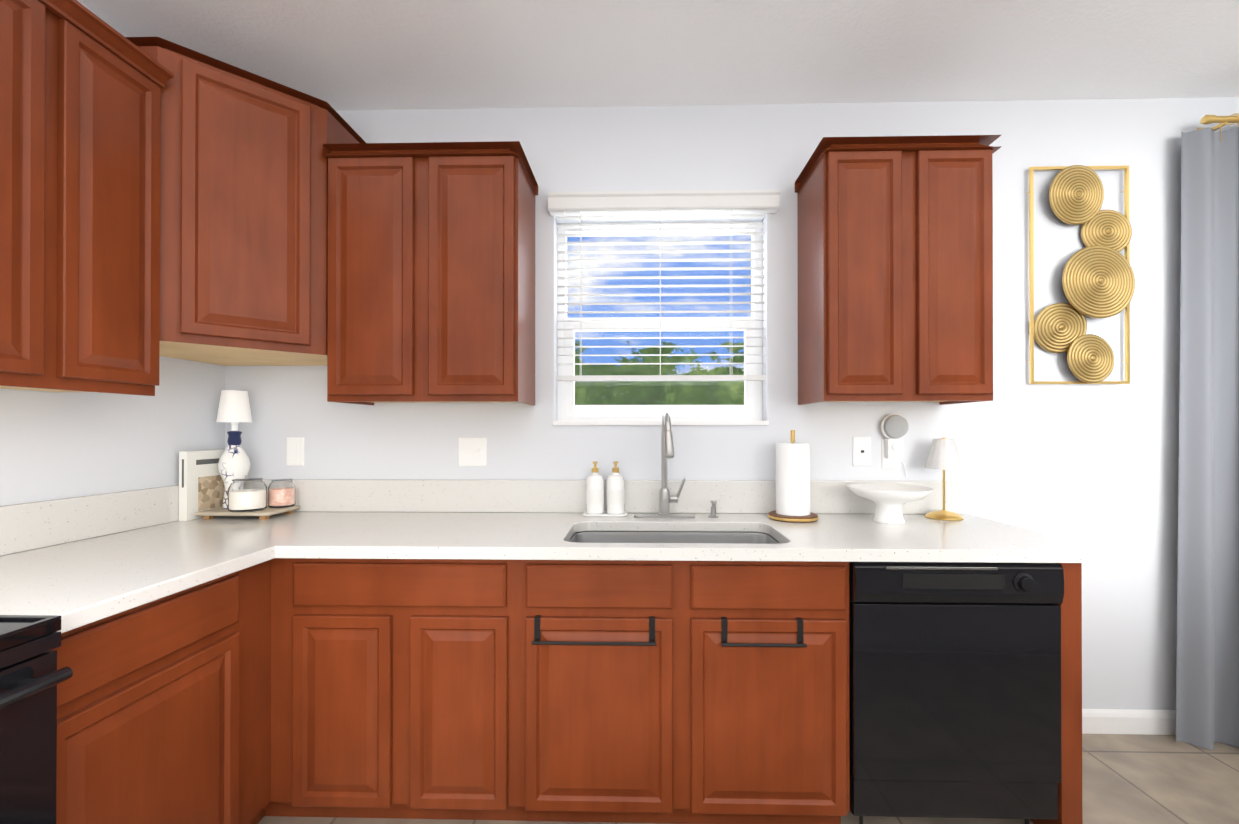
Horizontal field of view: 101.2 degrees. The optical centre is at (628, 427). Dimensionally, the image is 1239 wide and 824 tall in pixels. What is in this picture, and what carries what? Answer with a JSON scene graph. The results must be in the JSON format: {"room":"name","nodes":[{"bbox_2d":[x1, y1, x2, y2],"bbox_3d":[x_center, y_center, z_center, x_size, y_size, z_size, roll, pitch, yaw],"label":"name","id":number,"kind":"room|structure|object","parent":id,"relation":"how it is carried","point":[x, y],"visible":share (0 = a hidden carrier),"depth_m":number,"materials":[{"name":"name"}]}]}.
{"room":"kitchen","nodes":[
{"label":"kitchen","id":0,"kind":"room"},
{"bbox_2d":[0,0,224,505],"bbox_3d":[-1.944,-0.064,-0.905,0.200,2.666,6.280,0,0,1],"label":"wall","id":1,"kind":"structure","parent":0,"point":[58,445],"depth_m":1.73,"materials":[{"name":"white paint"}]},
{"bbox_2d":[0,0,173,395],"bbox_3d":[-1.608,-0.600,1.283,0.363,1.004,0.614,0,0,1],"label":"upper cabinet","id":2,"kind":"object","parent":1,"relation":"attached to","point":[81,85],"visible":1,"depth_m":1.35,"materials":[{"name":"brown wood"}]},
{"bbox_2d":[80,0,1238,110],"bbox_3d":[1.455,-1.473,-0.980,7.000,0.150,6.680,0,0,1],"label":"ceiling","id":3,"kind":"structure","parent":0,"point":[340,55],"depth_m":1.86,"materials":[{"name":"white paint"}]},
{"bbox_2d":[225,97,1238,709],"bbox_3d":[1.531,-0.051,2.254,7.000,2.666,0.200,0,0,1],"label":"wall","id":4,"kind":"structure","parent":0,"point":[1093,465],"depth_m":2.16,"materials":[{"name":"white paint"}]},
{"bbox_2d":[125,37,365,365],"bbox_3d":[-1.455,-0.746,1.907,0.641,0.952,0.633,0,0,1],"label":"upper cabinet","id":5,"kind":"object","parent":4,"relation":"attached to","point":[243,221],"visible":0.67,"depth_m":1.73,"materials":[{"name":"brown wood"}]},
{"bbox_2d":[286,438,303,465],"bbox_3d":[-1.456,0.108,2.219,0.076,0.124,0.008,0,0,1],"label":"electrical outlet","id":6,"kind":"object","parent":4,"relation":"attached to","point":[294,451],"visible":1,"depth_m":2.22,"materials":[{"name":"white plastic"}]},
{"bbox_2d":[323,141,537,404],"bbox_3d":[-0.761,-0.570,2.037,0.731,0.950,0.339,0,0,1],"label":"upper cabinet","id":7,"kind":"object","parent":4,"relation":"attached to","point":[431,272],"visible":1,"depth_m":1.88,"materials":[{"name":"brown wood"}]},
{"bbox_2d":[458,438,486,465],"bbox_3d":[-0.676,0.108,2.196,0.124,0.124,0.016,0,0,1],"label":"electrical outlet","id":8,"kind":"object","parent":4,"relation":"attached to","point":[472,451],"visible":1,"depth_m":2.20,"materials":[{"name":"white plastic"}]},
{"bbox_2d":[557,222,761,420],"bbox_3d":[0.137,-0.462,2.303,0.915,0.905,0.070,0,0,1],"label":"window unit","id":9,"kind":"structure","parent":4,"relation":"in","point":[568,409],"depth_m":2.27,"materials":[{"name":"white plastic"}]},
{"bbox_2d":[553,421,768,424],"bbox_3d":[0.135,-0.017,2.222,0.923,0.020,0.096,0,0,1],"label":"window sill","id":10,"kind":"structure","parent":4,"relation":"attached to","point":[660,422],"depth_m":2.17,"materials":[{"name":"white"}]},
{"bbox_2d":[548,189,779,380],"bbox_3d":[0.144,-0.590,2.150,0.964,0.786,0.074,0,0,1],"label":"window blind slats","id":11,"kind":"object","parent":4,"relation":"attached to","point":[660,205],"visible":1,"depth_m":2.14,"materials":[{"name":"white plastic"}]},
{"bbox_2d":[853,437,870,465],"bbox_3d":[0.991,0.103,2.158,0.076,0.124,0.014,0,0,1],"label":"outlet","id":12,"kind":"object","parent":4,"relation":"attached to","point":[861,451],"visible":1,"depth_m":2.16,"materials":[{"name":"white plastic"}]},
{"bbox_2d":[882,439,900,467],"bbox_3d":[1.115,0.113,2.159,0.080,0.124,0.008,0,0,1],"label":"electrical outlet","id":13,"kind":"object","parent":4,"relation":"attached to","point":[890,463],"visible":0.27,"depth_m":2.16,"materials":[{"name":"white plastic"}]},
{"bbox_2d":[881,414,908,476],"bbox_3d":[1.118,0.078,2.128,0.116,0.267,0.057,0,0,1],"label":"speaker","id":14,"kind":"object","parent":4,"relation":"attached to","point":[894,428],"visible":1,"depth_m":2.11},
{"bbox_2d":[795,135,1001,404],"bbox_3d":[1.022,-0.570,1.995,0.635,0.950,0.339,0,0,1],"label":"upper cabinet","id":15,"kind":"object","parent":4,"relation":"attached to","point":[895,268],"visible":1,"depth_m":1.84,"materials":[{"name":"brown wood"}]},
{"bbox_2d":[1027,165,1134,383],"bbox_3d":[1.884,-0.634,2.114,0.410,0.908,0.065,0,0,1],"label":"art","id":16,"kind":"object","parent":4,"relation":"attached to","point":[1098,279],"visible":1,"depth_m":2.10,"materials":[{"name":"gold metal"}]},
{"bbox_2d":[1082,709,1175,734],"bbox_3d":[2.038,1.232,2.128,1.316,0.096,0.014,0,0,1],"label":"baseboard","id":17,"kind":"structure","parent":4,"relation":"attached to","point":[1128,721],"depth_m":2.12,"materials":[{"name":"white wood"}]},
{"bbox_2d":[1197,113,1238,141],"bbox_3d":[3.494,-1.201,2.054,2.366,0.111,0.115,0,0,1],"label":"curtain rod","id":18,"kind":"object","parent":4,"relation":"attached to","point":[1221,120],"visible":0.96,"depth_m":2.04,"materials":[{"name":"gold metal"}]},
{"bbox_2d":[1176,127,1238,749],"bbox_3d":[2.690,0.031,1.985,0.970,2.491,0.178,0,0,1],"label":"curtain","id":19,"kind":"object","parent":18,"relation":"hanging from","point":[1207,691],"visible":1,"depth_m":2.06,"materials":[{"name":"grey fabric"}]},
{"bbox_2d":[258,734,1238,823],"bbox_3d":[1.455,1.343,-0.991,7.000,0.150,6.680,0,0,1],"label":"floor","id":20,"kind":"structure","parent":0,"point":[1144,779],"depth_m":1.79,"materials":[{"name":"tile"}]},
{"bbox_2d":[0,615,72,823],"bbox_3d":[-1.415,0.724,0.584,0.780,1.099,0.754,0,0,1],"label":"stove","id":21,"kind":"object","parent":20,"relation":"on","point":[31,676],"visible":1,"depth_m":0.90,"materials":[{"name":"black metal"}]},
{"bbox_2d":[52,568,247,823],"bbox_3d":[-1.454,0.839,1.213,0.674,0.874,0.497,0,0,1],"label":"base cabinet","id":22,"kind":"object","parent":20,"relation":"on","point":[152,711],"depth_m":1.21,"materials":[{"name":"brown wood"}]},
{"bbox_2d":[0,495,279,632],"bbox_3d":[-1.437,0.312,1.265,0.706,0.177,0.600,0,0,1],"label":"countertop","id":23,"kind":"structure","parent":22,"relation":"on","point":[75,562],"depth_m":1.46,"materials":[{"name":"stone"}]},
{"bbox_2d":[272,558,519,820],"bbox_3d":[-0.730,0.842,1.886,0.782,0.874,0.627,0,0,1],"label":"base cabinet","id":24,"kind":"object","parent":20,"relation":"on","point":[396,682],"depth_m":1.58,"materials":[{"name":"brown wood"}]},
{"bbox_2d":[520,560,687,823],"bbox_3d":[-0.085,0.842,1.871,0.509,0.874,0.627,0,0,1],"label":"base cabinet","id":25,"kind":"object","parent":20,"relation":"on","point":[618,690],"depth_m":1.56,"materials":[{"name":"brown wood"}]},
{"bbox_2d":[688,561,849,823],"bbox_3d":[0.426,0.842,1.859,0.514,0.874,0.627,0,0,1],"label":"base cabinet","id":26,"kind":"object","parent":20,"relation":"on","point":[768,641],"depth_m":1.55,"materials":[{"name":"brown wood"}]},
{"bbox_2d":[98,479,1108,562],"bbox_3d":[-0.175,0.315,1.862,3.202,0.177,0.654,0,0,1],"label":"countertop","id":27,"kind":"structure","parent":26,"relation":"on","point":[335,518],"depth_m":1.91,"materials":[{"name":"stone"}]},
{"bbox_2d":[179,449,225,520],"bbox_3d":[-1.732,0.231,2.083,0.033,0.270,0.209,0,0,1],"label":"book","id":28,"kind":"object","parent":27,"relation":"on","point":[201,485],"visible":0.67,"depth_m":2.03,"materials":[{"name":"white paper"}]},
{"bbox_2d":[195,505,299,519],"bbox_3d":[-1.560,0.350,2.095,0.296,0.030,0.200,0,0,1],"label":"tray","id":29,"kind":"object","parent":27,"relation":"on","point":[266,513],"visible":0.77,"depth_m":2.01,"materials":[{"name":"brown wood"}]},
{"bbox_2d":[216,390,251,508],"bbox_3d":[-1.641,0.092,2.118,0.120,0.485,0.120,0,0,1],"label":"lamp","id":30,"kind":"object","parent":29,"relation":"on","point":[234,410],"visible":0.9,"depth_m":2.08,"materials":[{"name":"white ceramic"}]},
{"bbox_2d":[228,477,266,511],"bbox_3d":[-1.535,0.271,2.050,0.128,0.128,0.128,0,0,1],"label":"jar","id":31,"kind":"object","parent":29,"relation":"on","point":[247,494],"visible":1,"depth_m":2.00,"materials":[{"name":"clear glass"}]},
{"bbox_2d":[268,478,295,507],"bbox_3d":[-1.460,0.277,2.141,0.098,0.116,0.098,0,0,1],"label":"jar","id":32,"kind":"object","parent":29,"relation":"on","point":[281,493],"visible":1,"depth_m":2.10,"materials":[{"name":"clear glass"}]},
{"bbox_2d":[583,511,627,516],"bbox_3d":[-0.098,0.361,2.120,0.184,0.009,0.092,0,0,1],"label":"soap tray","id":33,"kind":"object","parent":27,"relation":"on","point":[606,514],"visible":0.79,"depth_m":2.08,"materials":[{"name":"white ceramic"}]},
{"bbox_2d":[586,461,603,513],"bbox_3d":[-0.141,0.251,2.122,0.075,0.215,0.075,0,0,1],"label":"soap bottle","id":34,"kind":"object","parent":33,"relation":"on","point":[595,492],"visible":1,"depth_m":2.09,"materials":[{"name":"white ceramic"}]},
{"bbox_2d":[607,461,624,513],"bbox_3d":[-0.055,0.251,2.120,0.075,0.215,0.075,0,0,1],"label":"soap bottle","id":35,"kind":"object","parent":33,"relation":"on","point":[615,492],"visible":1,"depth_m":2.09,"materials":[{"name":"white ceramic"}]},
{"bbox_2d":[634,411,694,517],"bbox_3d":[0.143,0.152,1.982,0.250,0.427,0.249,0,0,1],"label":"faucet","id":36,"kind":"object","parent":27,"relation":"on","point":[666,498],"visible":1,"depth_m":2.06,"materials":[{"name":"silver metal"}]},
{"bbox_2d":[569,531,780,543],"bbox_3d":[0.157,0.504,1.781,0.770,0.200,0.400,0,0,1],"label":"sink","id":37,"kind":"object","parent":27,"relation":"in","point":[665,537],"visible":0.06,"depth_m":1.96,"materials":[{"name":"silver metal"}]},
{"bbox_2d":[709,501,717,517],"bbox_3d":[0.345,0.333,2.065,0.040,0.064,0.060,0,0,1],"label":"soap dispenser","id":38,"kind":"object","parent":27,"relation":"on","point":[713,511],"visible":0.98,"depth_m":2.06,"materials":[{"name":"silver metal"}]},
{"bbox_2d":[768,430,818,522],"bbox_3d":[0.655,0.188,2.033,0.195,0.354,0.195,0,0,1],"label":"paper towel","id":39,"kind":"object","parent":27,"relation":"on","point":[792,482],"visible":1,"depth_m":1.98,"materials":[{"name":"white paper"}]},
{"bbox_2d":[847,483,933,523],"bbox_3d":[1.006,0.298,1.970,0.300,0.133,0.300,0,0,1],"label":"pedestal bowl","id":40,"kind":"object","parent":27,"relation":"on","point":[889,500],"visible":0.98,"depth_m":1.93,"materials":[{"name":"white ceramic"}]},
{"bbox_2d":[924,437,963,520],"bbox_3d":[1.269,0.203,2.049,0.139,0.324,0.139,0,0,1],"label":"lamp","id":41,"kind":"object","parent":27,"relation":"on","point":[942,452],"visible":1,"depth_m":2.02,"materials":[{"name":"gold"}]},
{"bbox_2d":[849,562,1063,823],"bbox_3d":[0.996,0.846,1.820,0.615,0.867,0.644,0,0,1],"label":"dishwasher","id":42,"kind":"object","parent":20,"relation":"on","point":[954,689],"visible":0.88,"depth_m":1.53,"materials":[{"name":"black metal"}]},
{"label":"outside","id":43,"kind":"structure","parent":0,"visible":0},
{"bbox_2d":[567,235,750,404],"bbox_3d":[1.387,-2.690,8.890,34.000,16.000,0.001,0,0,1],"label":"sky","id":44,"kind":"structure","parent":43,"point":[628,389],"depth_m":8.91,"materials":[{"name":"blue"}]}
]}

